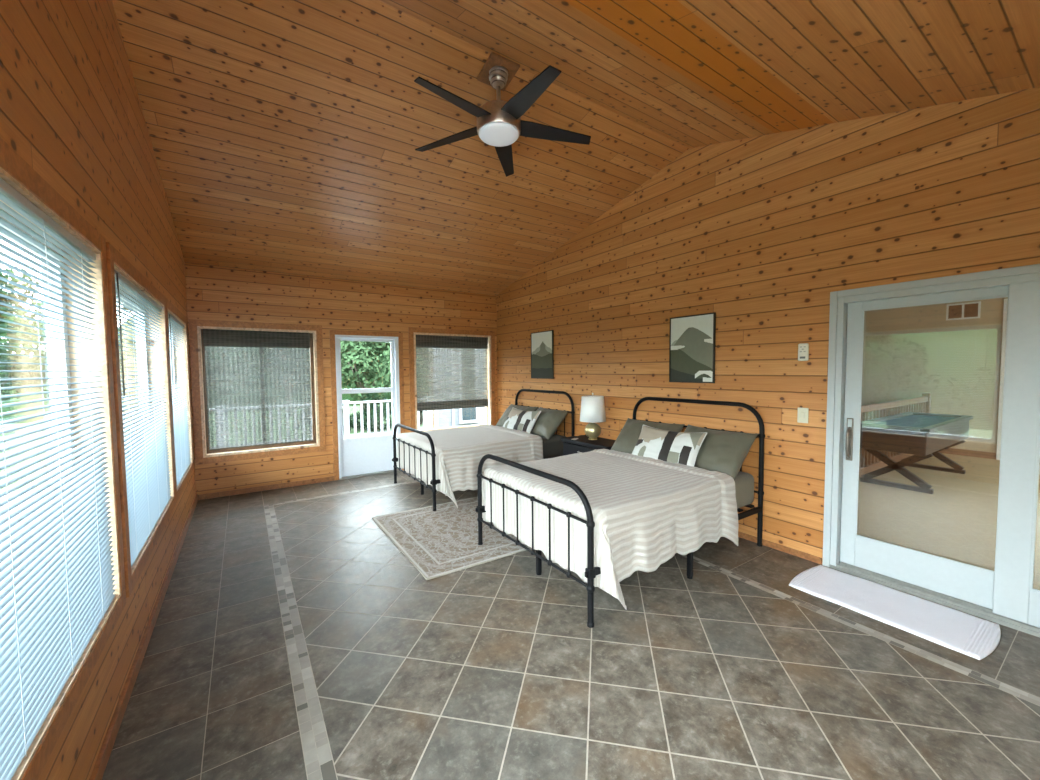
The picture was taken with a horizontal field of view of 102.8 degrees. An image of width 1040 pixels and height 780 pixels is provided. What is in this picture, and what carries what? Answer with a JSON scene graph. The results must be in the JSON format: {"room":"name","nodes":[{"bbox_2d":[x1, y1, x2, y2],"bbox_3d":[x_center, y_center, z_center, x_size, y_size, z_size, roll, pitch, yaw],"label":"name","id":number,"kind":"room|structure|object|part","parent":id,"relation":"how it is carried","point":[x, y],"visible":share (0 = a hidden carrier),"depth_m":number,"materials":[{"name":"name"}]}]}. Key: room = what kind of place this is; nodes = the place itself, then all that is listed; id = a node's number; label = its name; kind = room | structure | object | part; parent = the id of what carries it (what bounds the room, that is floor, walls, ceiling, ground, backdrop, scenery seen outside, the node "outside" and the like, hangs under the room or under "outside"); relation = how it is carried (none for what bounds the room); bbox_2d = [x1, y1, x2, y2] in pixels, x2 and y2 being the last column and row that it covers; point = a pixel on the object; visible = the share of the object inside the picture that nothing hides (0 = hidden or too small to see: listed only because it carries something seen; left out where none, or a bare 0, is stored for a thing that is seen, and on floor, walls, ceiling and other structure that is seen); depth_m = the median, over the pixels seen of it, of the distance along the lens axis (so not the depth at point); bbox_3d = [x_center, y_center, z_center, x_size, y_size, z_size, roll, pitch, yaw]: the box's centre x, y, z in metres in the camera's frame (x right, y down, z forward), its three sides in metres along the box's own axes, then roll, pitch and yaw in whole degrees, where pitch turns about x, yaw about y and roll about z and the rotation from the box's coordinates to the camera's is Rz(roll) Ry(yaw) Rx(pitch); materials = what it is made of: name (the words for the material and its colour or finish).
{"room":"bedroom","nodes":[
{"label":"bedroom","id":0,"kind":"room"},
{"bbox_2d":[0,0,195,779],"bbox_3d":[-1.832,-0.351,1.678,0.160,3.605,7.350,-2,3,-34],"label":"wall","id":1,"kind":"structure","parent":0,"point":[70,106],"depth_m":1.76,"materials":[{"name":"brown wood"}]},
{"bbox_2d":[0,137,125,779],"bbox_3d":[-1.443,0.193,1.144,0.176,1.665,1.670,-2,3,-34],"label":"window","id":2,"kind":"structure","parent":1,"relation":"in","point":[14,170],"depth_m":1.70,"materials":[{"name":"brown wood"}]},
{"bbox_3d":[-1.487,0.197,1.115,0.050,1.496,1.506,-2,3,-34],"label":"frame","id":3,"kind":"part","parent":2,"relation":"part of","materials":[{"name":"white paint"}]},
{"bbox_2d":[0,178,115,779],"bbox_3d":[-1.390,0.205,1.180,0.040,1.515,1.496,-2,3,-34],"label":"blind","id":4,"kind":"object","parent":2,"relation":"attached to","point":[56,587],"visible":0.99,"depth_m":1.25,"materials":[{"name":"white paint"}]},
{"bbox_3d":[-1.293,0.217,1.029,0.028,1.487,0.001,-2,3,-34],"label":"ladder cord","id":5,"kind":"part","parent":4,"relation":"part of","materials":[{"name":"white fabric"}]},
{"bbox_3d":[-1.493,0.204,1.327,0.028,1.487,0.001,-2,3,-34],"label":"ladder cord","id":6,"kind":"part","parent":4,"relation":"part of","materials":[{"name":"white fabric"}]},
{"bbox_3d":[-1.692,0.191,1.626,0.028,1.487,0.001,-2,3,-34],"label":"ladder cord","id":7,"kind":"part","parent":4,"relation":"part of","materials":[{"name":"white fabric"}]},
{"bbox_2d":[106,242,175,597],"bbox_3d":[-2.410,0.129,2.589,0.176,1.665,1.690,-2,3,-34],"label":"window","id":8,"kind":"structure","parent":1,"relation":"in","point":[115,260],"depth_m":2.48,"materials":[{"name":"brown wood"}]},
{"bbox_3d":[-2.454,0.133,2.560,0.050,1.496,1.526,-2,3,-34],"label":"frame","id":9,"kind":"part","parent":8,"relation":"part of","materials":[{"name":"white paint"}]},
{"bbox_2d":[114,269,170,566],"bbox_3d":[-2.356,0.141,2.626,0.040,1.515,1.516,-2,3,-34],"label":"blind","id":10,"kind":"object","parent":8,"relation":"attached to","point":[148,482],"visible":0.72,"depth_m":2.48,"materials":[{"name":"white paint"}]},
{"bbox_3d":[-2.057,0.167,2.170,0.028,1.487,0.001,-2,3,-34],"label":"ladder cord","id":11,"kind":"part","parent":10,"relation":"part of","materials":[{"name":"white fabric"}]},
{"bbox_3d":[-2.259,0.154,2.472,0.028,1.487,0.001,-2,3,-34],"label":"ladder cord","id":12,"kind":"part","parent":10,"relation":"part of","materials":[{"name":"white fabric"}]},
{"bbox_3d":[-2.461,0.140,2.775,0.028,1.487,0.001,-2,3,-34],"label":"ladder cord","id":13,"kind":"part","parent":10,"relation":"part of","materials":[{"name":"white fabric"}]},
{"bbox_3d":[-2.663,0.127,3.077,0.028,1.487,0.001,-2,3,-34],"label":"ladder cord","id":14,"kind":"part","parent":10,"relation":"part of","materials":[{"name":"white fabric"}]},
{"bbox_2d":[89,494,197,779],"bbox_3d":[-1.743,1.391,1.815,0.018,0.070,7.350,-2,3,-34],"label":"baseboard","id":15,"kind":"structure","parent":1,"relation":"attached to","point":[101,762],"depth_m":2.00,"materials":[{"name":"brown wood"}]},
{"bbox_2d":[166,298,193,502],"bbox_3d":[-3.304,0.070,3.927,0.176,1.665,1.510,-2,3,-34],"label":"window","id":16,"kind":"structure","parent":1,"relation":"in","point":[170,307],"depth_m":4.46,"materials":[{"name":"brown wood"}]},
{"bbox_3d":[-3.349,0.074,3.897,0.050,1.496,1.346,-2,3,-34],"label":"frame","id":17,"kind":"part","parent":16,"relation":"part of","materials":[{"name":"white paint"}]},
{"bbox_2d":[168,312,190,485],"bbox_3d":[-3.251,0.082,3.963,0.040,1.515,1.336,-2,3,-34],"label":"blind","id":18,"kind":"object","parent":16,"relation":"attached to","point":[181,438],"visible":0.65,"depth_m":3.95,"materials":[{"name":"white paint"}]},
{"bbox_3d":[-3.165,0.094,3.828,0.028,1.487,0.001,-2,3,-34],"label":"ladder cord","id":19,"kind":"part","parent":18,"relation":"part of","materials":[{"name":"white fabric"}]},
{"bbox_3d":[-3.344,0.082,4.094,0.028,1.487,0.001,-2,3,-34],"label":"ladder cord","id":20,"kind":"part","parent":18,"relation":"part of","materials":[{"name":"white fabric"}]},
{"bbox_2d":[185,263,497,494],"bbox_3d":[-2.140,-0.144,6.002,4.430,2.765,0.160,-2,3,-34],"label":"wall","id":21,"kind":"structure","parent":0,"point":[219,293],"depth_m":5.49,"materials":[{"name":"brown wood"}]},
{"bbox_2d":[189,319,325,464],"bbox_3d":[-3.253,0.003,5.251,1.395,1.685,0.182,-2,3,-34],"label":"window","id":22,"kind":"structure","parent":21,"relation":"in","point":[203,455],"depth_m":5.10,"materials":[{"name":"brown wood"}]},
{"bbox_2d":[203,329,312,449],"bbox_3d":[-3.241,-0.019,5.209,1.120,1.437,0.044,-2,3,-34],"label":"woven shade","id":23,"kind":"object","parent":22,"relation":"attached to","point":[258,383],"visible":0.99,"depth_m":5.19,"materials":[{"name":"grey fabric"}]},
{"bbox_2d":[198,476,333,499],"bbox_3d":[-3.157,1.235,5.277,1.482,0.060,0.016,-2,3,-34],"label":"baseboard","id":24,"kind":"structure","parent":21,"relation":"attached to","point":[325,479],"depth_m":5.22,"materials":[{"name":"brown wood"}]},
{"bbox_2d":[329,330,404,480],"bbox_3d":[-2.183,0.196,5.975,0.995,2.052,0.183,-2,3,-34],"label":"door","id":25,"kind":"structure","parent":21,"relation":"in","point":[373,455],"depth_m":5.92,"materials":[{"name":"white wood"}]},
{"bbox_3d":[-2.437,0.240,5.735,0.092,0.130,0.063,-2,3,-34],"label":"handle","id":26,"kind":"part","parent":25,"relation":"part of","materials":[{"name":"white metal"}]},
{"bbox_2d":[408,327,495,431],"bbox_3d":[-1.081,-0.120,6.698,1.480,1.690,0.182,-2,3,-34],"label":"window","id":27,"kind":"structure","parent":21,"relation":"in","point":[490,411],"depth_m":6.60,"materials":[{"name":"brown wood"}]},
{"bbox_2d":[416,335,487,410],"bbox_3d":[-1.064,-0.283,6.653,1.250,1.172,0.044,-2,3,-34],"label":"woven shade","id":28,"kind":"object","parent":27,"relation":"attached to","point":[449,369],"visible":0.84,"depth_m":6.63,"materials":[{"name":"beige wicker"}]},
{"bbox_3d":[-1.099,-0.122,6.724,1.286,1.496,0.060,-2,3,-34],"label":"frame","id":29,"kind":"part","parent":27,"relation":"part of","materials":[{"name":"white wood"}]},
{"bbox_2d":[102,471,1039,779],"bbox_3d":[-0.010,1.376,3.022,4.280,0.050,7.470,-2,3,-34],"label":"floor","id":30,"kind":"structure","parent":0,"point":[292,638],"depth_m":2.05,"materials":[{"name":"tile"}]},
{"bbox_2d":[372,496,531,579],"bbox_3d":[-0.207,1.288,4.168,2.113,0.014,1.513,-2,3,-34],"label":"area rug","id":31,"kind":"object","parent":30,"relation":"on","point":[442,541],"visible":0.44,"depth_m":3.67,"materials":[{"name":"beige fabric"}]},
{"bbox_2d":[392,389,574,510],"bbox_3d":[-0.490,0.633,5.467,1.995,1.198,1.400,-2,3,-34],"label":"bed","id":32,"kind":"object","parent":30,"relation":"on","point":[433,482],"visible":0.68,"depth_m":5.07,"materials":[{"name":"black metal"}]},
{"bbox_3d":[-1.285,0.856,4.945,0.050,0.818,1.400,-2,3,-34],"label":"footboard","id":33,"kind":"part","parent":32,"relation":"part of","materials":[{"name":"black metal"}]},
{"bbox_3d":[-1.181,1.105,5.014,0.032,0.288,0.032,-2,3,-34],"label":"leg","id":34,"kind":"part","parent":32,"relation":"part of","materials":[{"name":"black metal"}]},
{"bbox_2d":[396,425,542,507],"bbox_3d":[-0.718,0.883,5.405,1.406,0.678,1.679,-2,3,-34],"label":"bedspread","id":35,"kind":"object","parent":32,"relation":"on","point":[459,452],"visible":0.88,"depth_m":4.82,"materials":[{"name":"fabric"}]},
{"bbox_3d":[0.318,0.599,6.006,0.050,1.198,1.400,-2,3,-34],"label":"headboard","id":36,"kind":"part","parent":32,"relation":"part of","materials":[{"name":"black metal"}]},
{"bbox_2d":[541,434,565,458],"bbox_3d":[-0.473,0.747,5.484,1.835,0.265,1.320,-2,3,-34],"label":"mattress","id":37,"kind":"object","parent":32,"relation":"on","point":[553,447],"visible":0.02,"depth_m":5.29,"materials":[{"name":"grey fabric"}]},
{"bbox_2d":[496,404,537,426],"bbox_3d":[-0.061,0.412,6.159,0.333,0.356,0.680,-3,4,-37],"label":"bed pillow","id":38,"kind":"object","parent":37,"relation":"on","point":[500,423],"visible":0.41,"depth_m":6.20,"materials":[{"name":"grey fabric"}]},
{"bbox_2d":[503,407,540,432],"bbox_3d":[0.000,0.429,5.743,0.242,0.324,0.672,-2,3,-35],"label":"lumbar cushion","id":39,"kind":"object","parent":37,"relation":"on","point":[517,419],"visible":0.9,"depth_m":5.62,"materials":[{"name":"fabric"}]},
{"bbox_2d":[530,407,567,439],"bbox_3d":[0.321,0.436,5.586,0.337,0.354,0.681,-2,3,-30],"label":"bed pillow","id":40,"kind":"object","parent":37,"relation":"on","point":[548,421],"visible":0.81,"depth_m":5.38,"materials":[{"name":"grey fabric"}]},
{"bbox_2d":[561,435,615,455],"bbox_3d":[0.864,0.918,4.832,0.427,0.668,0.760,-2,3,-34],"label":"nightstand","id":41,"kind":"object","parent":30,"relation":"on","point":[581,445],"visible":0.2,"depth_m":4.81,"materials":[{"name":"black paint"}]},
{"bbox_3d":[0.717,0.759,4.727,0.018,0.230,0.670,-2,3,-34],"label":"drawer","id":42,"kind":"part","parent":41,"relation":"part of","materials":[{"name":"black paint"}]},
{"bbox_2d":[580,393,605,439],"bbox_3d":[0.853,0.305,4.870,0.304,0.552,0.304,-2,3,-34],"label":"table lamp","id":43,"kind":"object","parent":41,"relation":"on","point":[592,411],"visible":1,"depth_m":4.76,"materials":[{"name":"white fabric"}]},
{"bbox_3d":[0.853,0.218,4.866,0.304,0.290,0.304,-2,3,-34],"label":"lamp shade","id":44,"kind":"part","parent":43,"relation":"part of","materials":[{"name":"fabric"}]},
{"bbox_3d":[0.855,0.476,4.879,0.190,0.184,0.190,-2,3,-34],"label":"globe","id":45,"kind":"part","parent":43,"relation":"part of","materials":[{"name":"gold metal"}]},
{"bbox_2d":[475,397,764,627],"bbox_3d":[0.828,0.720,3.487,1.995,1.198,1.400,-2,3,-34],"label":"bed","id":46,"kind":"object","parent":30,"relation":"on","point":[591,571],"visible":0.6,"depth_m":3.03,"materials":[{"name":"black metal"}]},
{"bbox_3d":[0.034,0.944,2.966,0.050,0.818,1.400,-2,3,-34],"label":"footboard","id":47,"kind":"part","parent":46,"relation":"part of","materials":[{"name":"black metal"}]},
{"bbox_3d":[0.137,1.193,3.034,0.032,0.288,0.032,-2,3,-34],"label":"leg","id":48,"kind":"part","parent":46,"relation":"part of","materials":[{"name":"black metal"}]},
{"bbox_3d":[1.210,1.029,2.948,1.930,0.040,0.030,-2,3,-34],"label":"rail","id":49,"kind":"part","parent":46,"relation":"part of","materials":[{"name":"black metal"}]},
{"bbox_3d":[1.213,1.187,2.962,0.032,0.288,0.032,-2,3,-34],"label":"leg","id":50,"kind":"part","parent":46,"relation":"part of","materials":[{"name":"black metal"}]},
{"bbox_3d":[1.637,0.687,4.027,0.050,1.198,1.400,-2,3,-34],"label":"headboard","id":51,"kind":"part","parent":46,"relation":"part of","materials":[{"name":"black metal"}]},
{"bbox_2d":[735,471,753,508],"bbox_3d":[0.846,0.834,3.504,1.835,0.265,1.320,-2,3,-34],"label":"mattress","id":52,"kind":"object","parent":46,"relation":"on","point":[744,482],"visible":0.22,"depth_m":3.37,"materials":[{"name":"grey fabric"}]},
{"bbox_2d":[477,449,738,609],"bbox_3d":[0.625,0.958,3.425,1.445,0.652,1.655,-2,3,-34],"label":"bedspread","id":53,"kind":"object","parent":52,"relation":"on","point":[646,511],"visible":0.93,"depth_m":2.87,"materials":[{"name":"fabric"}]},
{"bbox_2d":[611,418,684,453],"bbox_3d":[1.256,0.499,4.179,0.330,0.356,0.680,-3,4,-37],"label":"bed pillow","id":54,"kind":"object","parent":52,"relation":"on","point":[626,441],"visible":0.46,"depth_m":4.21,"materials":[{"name":"grey fabric"}]},
{"bbox_2d":[632,425,706,466],"bbox_3d":[1.319,0.517,3.764,0.240,0.324,0.671,-2,3,-35],"label":"lumbar cushion","id":55,"kind":"object","parent":52,"relation":"on","point":[683,448],"visible":0.84,"depth_m":3.67,"materials":[{"name":"fabric"}]},
{"bbox_2d":[684,424,757,480],"bbox_3d":[1.639,0.526,3.606,0.331,0.358,0.680,-2,3,-30],"label":"bed pillow","id":56,"kind":"object","parent":52,"relation":"on","point":[726,452],"visible":0.6,"depth_m":3.42,"materials":[{"name":"grey fabric"}]},
{"bbox_2d":[789,565,1000,659],"bbox_3d":[2.305,1.343,2.625,0.518,0.014,0.950,-2,3,-34],"label":"bath mat","id":57,"kind":"object","parent":30,"relation":"on","point":[969,635],"visible":1,"depth_m":2.52,"materials":[{"name":"white fabric"}]},
{"bbox_2d":[112,0,1039,294],"bbox_3d":[-0.068,-1.737,2.797,4.430,1.218,7.670,-2,3,-34],"label":"ceiling","id":58,"kind":"structure","parent":0,"point":[285,135],"depth_m":2.87,"materials":[{"name":"brown wood"}]},
{"bbox_2d":[414,52,590,176],"bbox_3d":[-0.121,-1.985,2.832,1.305,0.480,1.264,-2,3,-34],"label":"ceiling fan","id":59,"kind":"object","parent":58,"relation":"hanging from","point":[500,124],"visible":1,"depth_m":2.81,"materials":[{"name":"black wood"}]},
{"bbox_3d":[-0.518,-1.833,3.040,0.564,0.062,0.128,1,3,23],"label":"blade","id":60,"kind":"part","parent":59,"relation":"part of","materials":[{"name":"black wood"}]},
{"bbox_3d":[-0.410,-1.811,2.581,0.128,0.062,0.564,2,4,41],"label":"blade","id":61,"kind":"part","parent":59,"relation":"part of","materials":[{"name":"black wood"}]},
{"bbox_3d":[-0.149,-2.023,2.875,0.104,0.146,0.104,-2,3,-34],"label":"down rod","id":62,"kind":"part","parent":59,"relation":"part of","materials":[{"name":"silver metal"}]},
{"bbox_2d":[479,122,518,146],"bbox_3d":[-0.147,-1.765,2.888,0.276,0.036,0.276,-2,3,-34],"label":"diffuser","id":63,"kind":"object","parent":59,"relation":"attached to","point":[498,134],"depth_m":2.83,"materials":[{"name":"white glass"}]},
{"bbox_3d":[-0.114,-1.849,3.285,0.128,0.062,0.564,0,3,5],"label":"blade","id":64,"kind":"part","parent":59,"relation":"part of","materials":[{"name":"black wood"}]},
{"bbox_3d":[0.061,-1.813,2.541,0.128,0.062,0.564,-2,3,-31],"label":"blade","id":65,"kind":"part","parent":59,"relation":"part of","materials":[{"name":"black wood"}]},
{"bbox_3d":[0.244,-1.836,2.976,0.564,0.062,0.128,-1,3,-13],"label":"blade","id":66,"kind":"part","parent":59,"relation":"part of","materials":[{"name":"black wood"}]},
{"bbox_2d":[496,87,1039,560],"bbox_3d":[1.718,-0.500,4.047,0.160,3.605,7.350,-2,3,-34],"label":"wall","id":67,"kind":"structure","parent":0,"point":[758,233],"depth_m":3.38,"materials":[{"name":"brown wood"}]},
{"bbox_2d":[531,330,553,378],"bbox_3d":[0.315,-0.502,5.982,0.022,0.675,0.520,-2,3,-34],"label":"framed print","id":68,"kind":"object","parent":67,"relation":"attached to","point":[542,343],"visible":1,"depth_m":5.96,"materials":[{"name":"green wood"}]},
{"bbox_2d":[669,312,715,382],"bbox_3d":[1.647,-0.393,3.993,0.022,0.645,0.478,-2,3,-34],"label":"framed print","id":69,"kind":"object","parent":67,"relation":"attached to","point":[692,338],"visible":1,"depth_m":3.97,"materials":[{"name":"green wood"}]},
{"bbox_2d":[738,531,821,564],"bbox_3d":[0.959,1.212,5.137,0.012,0.050,4.789,-2,3,-34],"label":"baseboard","id":70,"kind":"structure","parent":67,"relation":"attached to","point":[776,546],"depth_m":3.36,"materials":[{"name":"brown wood"}]},
{"bbox_2d":[797,407,808,422],"bbox_3d":[2.194,0.197,3.222,0.010,0.118,0.076,-2,3,-34],"label":"light switch","id":71,"kind":"object","parent":67,"relation":"attached to","point":[802,415],"visible":1,"depth_m":3.22,"materials":[{"name":"beige plastic"}]},
{"bbox_2d":[798,343,808,360],"bbox_3d":[2.181,-0.291,3.198,0.025,0.135,0.072,-2,3,-34],"label":"remote","id":72,"kind":"object","parent":67,"relation":"attached to","point":[803,348],"visible":1,"depth_m":3.19,"materials":[{"name":"white plastic"}]},
{"bbox_2d":[822,264,1039,636],"bbox_3d":[2.874,0.337,2.353,0.174,2.047,1.890,-2,3,-34],"label":"door","id":73,"kind":"structure","parent":67,"relation":"in","point":[1006,595],"depth_m":2.55,"materials":[{"name":"white paint"}]},
{"bbox_3d":[2.380,0.382,3.012,0.054,0.232,0.020,-2,3,-34],"label":"handle","id":74,"kind":"part","parent":73,"relation":"part of","materials":[{"name":"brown metal"}]},
{"bbox_3d":[2.393,0.240,3.014,0.004,0.058,0.026,-2,3,-34],"label":"thumb plate","id":75,"kind":"part","parent":73,"relation":"part of","materials":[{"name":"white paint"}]},
{"bbox_3d":[2.400,0.359,3.024,0.010,0.310,0.040,-2,3,-34],"label":"handle plate","id":76,"kind":"part","parent":73,"relation":"part of","materials":[{"name":"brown metal"}]},
{"bbox_3d":[3.050,0.372,2.011,0.040,1.915,0.951,-2,3,-34],"label":"fixed panel","id":77,"kind":"part","parent":73,"relation":"part of","materials":[{"name":"white paint"}]},
{"bbox_2d":[861,297,1007,452],"bbox_3d":[7.621,-0.203,6.053,0.100,2.770,7.600,-2,3,-34],"label":"wall","id":78,"kind":"structure","parent":0,"point":[912,351],"depth_m":6.89,"materials":[{"name":"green paint"}]},
{"bbox_2d":[946,301,980,319],"bbox_3d":[7.103,-1.265,6.658,0.015,0.260,0.380,-2,3,-34],"label":"air vent","id":79,"kind":"object","parent":78,"relation":"in","point":[969,310],"visible":1,"depth_m":6.65,"materials":[{"name":"white metal"}]},
{"bbox_2d":[939,448,995,458],"bbox_3d":[8.306,1.086,5.003,0.015,0.100,5.000,-2,3,-34],"label":"baseboard","id":80,"kind":"structure","parent":78,"relation":"attached to","point":[963,452],"depth_m":6.64,"materials":[{"name":"brown wood"}]},
{"bbox_2d":[996,299,1007,459],"bbox_3d":[7.707,-0.129,5.812,0.030,2.455,1.300,-2,3,-34],"label":"trim","id":81,"kind":"structure","parent":78,"relation":"attached to","point":[1005,300],"depth_m":6.33,"materials":[{"name":"white paint"}]},
{"bbox_2d":[857,453,1039,589],"bbox_3d":[5.147,1.237,4.461,5.880,0.095,7.600,-2,3,-34],"label":"floor","id":82,"kind":"structure","parent":0,"point":[958,521],"depth_m":4.11,"materials":[{"name":"beige carpet"}]},
{"bbox_2d":[859,393,930,478],"bbox_3d":[4.475,0.646,5.430,5.780,1.000,0.100,-2,3,-34],"label":"balustrade","id":83,"kind":"object","parent":82,"relation":"on","point":[868,462],"visible":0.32,"depth_m":5.87,"materials":[{"name":"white wood"}]},
{"bbox_3d":[4.479,1.081,5.452,5.780,0.130,0.060,-2,3,-34],"label":"rail","id":84,"kind":"part","parent":83,"relation":"part of","materials":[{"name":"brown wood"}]},
{"bbox_3d":[4.472,0.244,5.410,5.780,0.085,0.070,-2,3,-34],"label":"rail","id":85,"kind":"part","parent":83,"relation":"part of","materials":[{"name":"brown wood"}]},
{"bbox_3d":[6.837,0.547,7.005,0.100,1.000,0.100,-2,3,-34],"label":"newel post","id":86,"kind":"part","parent":83,"relation":"part of","materials":[{"name":"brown wood"}]},
{"bbox_2d":[860,412,972,493],"bbox_3d":[5.148,0.760,5.404,2.100,0.765,0.680,-2,3,-34],"label":"table","id":87,"kind":"object","parent":82,"relation":"on","point":[922,435],"visible":0.95,"depth_m":4.98,"materials":[{"name":"brown wood"}]},
{"label":"outside","id":88,"kind":"structure","parent":0,"visible":0},
{"bbox_3d":[-3.037,1.273,7.301,4.280,0.100,2.890,-2,3,-34],"label":"deck","id":89,"kind":"object","parent":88,"visible":0},
{"bbox_2d":[45,400,430,479],"bbox_3d":[-4.570,0.780,7.909,6.044,1.050,0.124,-2,3,-34],"label":"deck railing","id":90,"kind":"object","parent":89,"relation":"on","point":[426,414],"visible":0.1,"depth_m":8.73,"materials":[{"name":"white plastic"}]},
{"bbox_3d":[-7.031,0.883,6.268,0.124,1.050,0.124,-2,3,-34],"label":"post","id":91,"kind":"part","parent":90,"relation":"part of","materials":[{"name":"white plastic"}]},
{"bbox_3d":[-4.574,0.310,7.886,5.920,0.040,0.090,-2,3,-34],"label":"rail","id":92,"kind":"part","parent":90,"relation":"part of","materials":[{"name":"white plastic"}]},
{"bbox_3d":[-3.581,0.739,8.569,0.124,1.050,0.124,-2,3,-34],"label":"post","id":93,"kind":"part","parent":90,"relation":"part of","materials":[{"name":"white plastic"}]},
{"bbox_3d":[-2.109,0.677,9.551,0.124,1.050,0.124,-2,3,-34],"label":"post","id":94,"kind":"part","parent":90,"relation":"part of","materials":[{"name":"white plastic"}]},
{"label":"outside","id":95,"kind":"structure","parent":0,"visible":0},
{"bbox_2d":[0,405,422,491],"bbox_3d":[-13.871,1.377,20.880,120.000,0.100,130.000,-2,3,-34],"label":"ground","id":96,"kind":"structure","parent":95,"point":[5,426],"depth_m":13.72,"materials":[{"name":"green plant"}]},
{"bbox_2d":[0,365,48,396],"bbox_3d":[-33.849,-0.609,7.428,20.000,5.551,110.000,-2,3,-34],"label":"bank","id":97,"kind":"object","parent":96,"relation":"on","point":[12,391],"visible":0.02,"depth_m":33.87,"materials":[{"name":"green plant"}]},
{"bbox_2d":[0,264,49,401],"bbox_3d":[-20.193,-1.767,15.674,5.775,6.835,5.799,-2,3,-21],"label":"leafy tree","id":98,"kind":"object","parent":96,"relation":"on","point":[4,333],"visible":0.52,"depth_m":15.90,"materials":[{"name":"green plant"}]},
{"bbox_2d":[117,300,138,401],"bbox_3d":[-11.252,-2.103,14.071,4.878,7.505,6.245,-2,3,-29],"label":"leafy tree","id":99,"kind":"object","parent":96,"relation":"on","point":[125,364],"visible":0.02,"depth_m":12.33,"materials":[{"name":"green plant"}]},
{"bbox_2d":[340,341,391,406],"bbox_3d":[-6.569,-1.488,18.973,5.018,5.706,3.679,0,3,8],"label":"leafy tree","id":100,"kind":"object","parent":96,"relation":"on","point":[356,358],"visible":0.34,"depth_m":18.14,"materials":[{"name":"green plant"}]},
{"bbox_2d":[349,393,391,431],"bbox_3d":[-5.721,0.828,15.722,1.944,1.429,1.946,-1,3,-3],"label":"shrub","id":101,"kind":"object","parent":96,"relation":"on","point":[371,397],"visible":0.56,"depth_m":15.70,"materials":[{"name":"green plant"}]},
{"bbox_2d":[343,428,422,438],"bbox_3d":[-3.795,1.630,13.004,10.000,0.010,5.300,-2,3,-34],"label":"gravel yard","id":102,"kind":"structure","parent":96,"relation":"on","point":[379,432],"depth_m":14.57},
{"bbox_2d":[420,411,422,423],"bbox_3d":[-4.200,0.720,17.276,1.757,1.463,1.570,-3,4,-40],"label":"shrub","id":103,"kind":"object","parent":96,"relation":"on","point":[421,413],"visible":0.02,"depth_m":17.27,"materials":[{"name":"green plant"}]},
{"bbox_2d":[431,399,484,428],"bbox_3d":[-0.485,-0.968,12.936,6.430,5.150,4.900,-2,3,-34],"label":"house wing","id":104,"kind":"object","parent":96,"relation":"on","point":[444,418],"visible":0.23,"depth_m":9.98},
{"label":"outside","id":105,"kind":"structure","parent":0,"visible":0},
{"bbox_2d":[0,488,47,519],"bbox_3d":[-2.911,1.574,1.253,2.240,0.100,11.200,-2,3,-34],"label":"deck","id":106,"kind":"object","parent":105,"point":[47,488],"depth_m":5.20,"materials":[{"name":"grey wood"}]},
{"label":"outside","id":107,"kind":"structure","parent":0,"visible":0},
{"bbox_2d":[0,316,390,423],"bbox_3d":[-18.114,-6.602,39.359,90.000,16.282,30.000,-2,3,-34],"label":"wooded hill","id":108,"kind":"structure","parent":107,"point":[344,396],"depth_m":20.81,"materials":[{"name":"green plant"}]}
]}

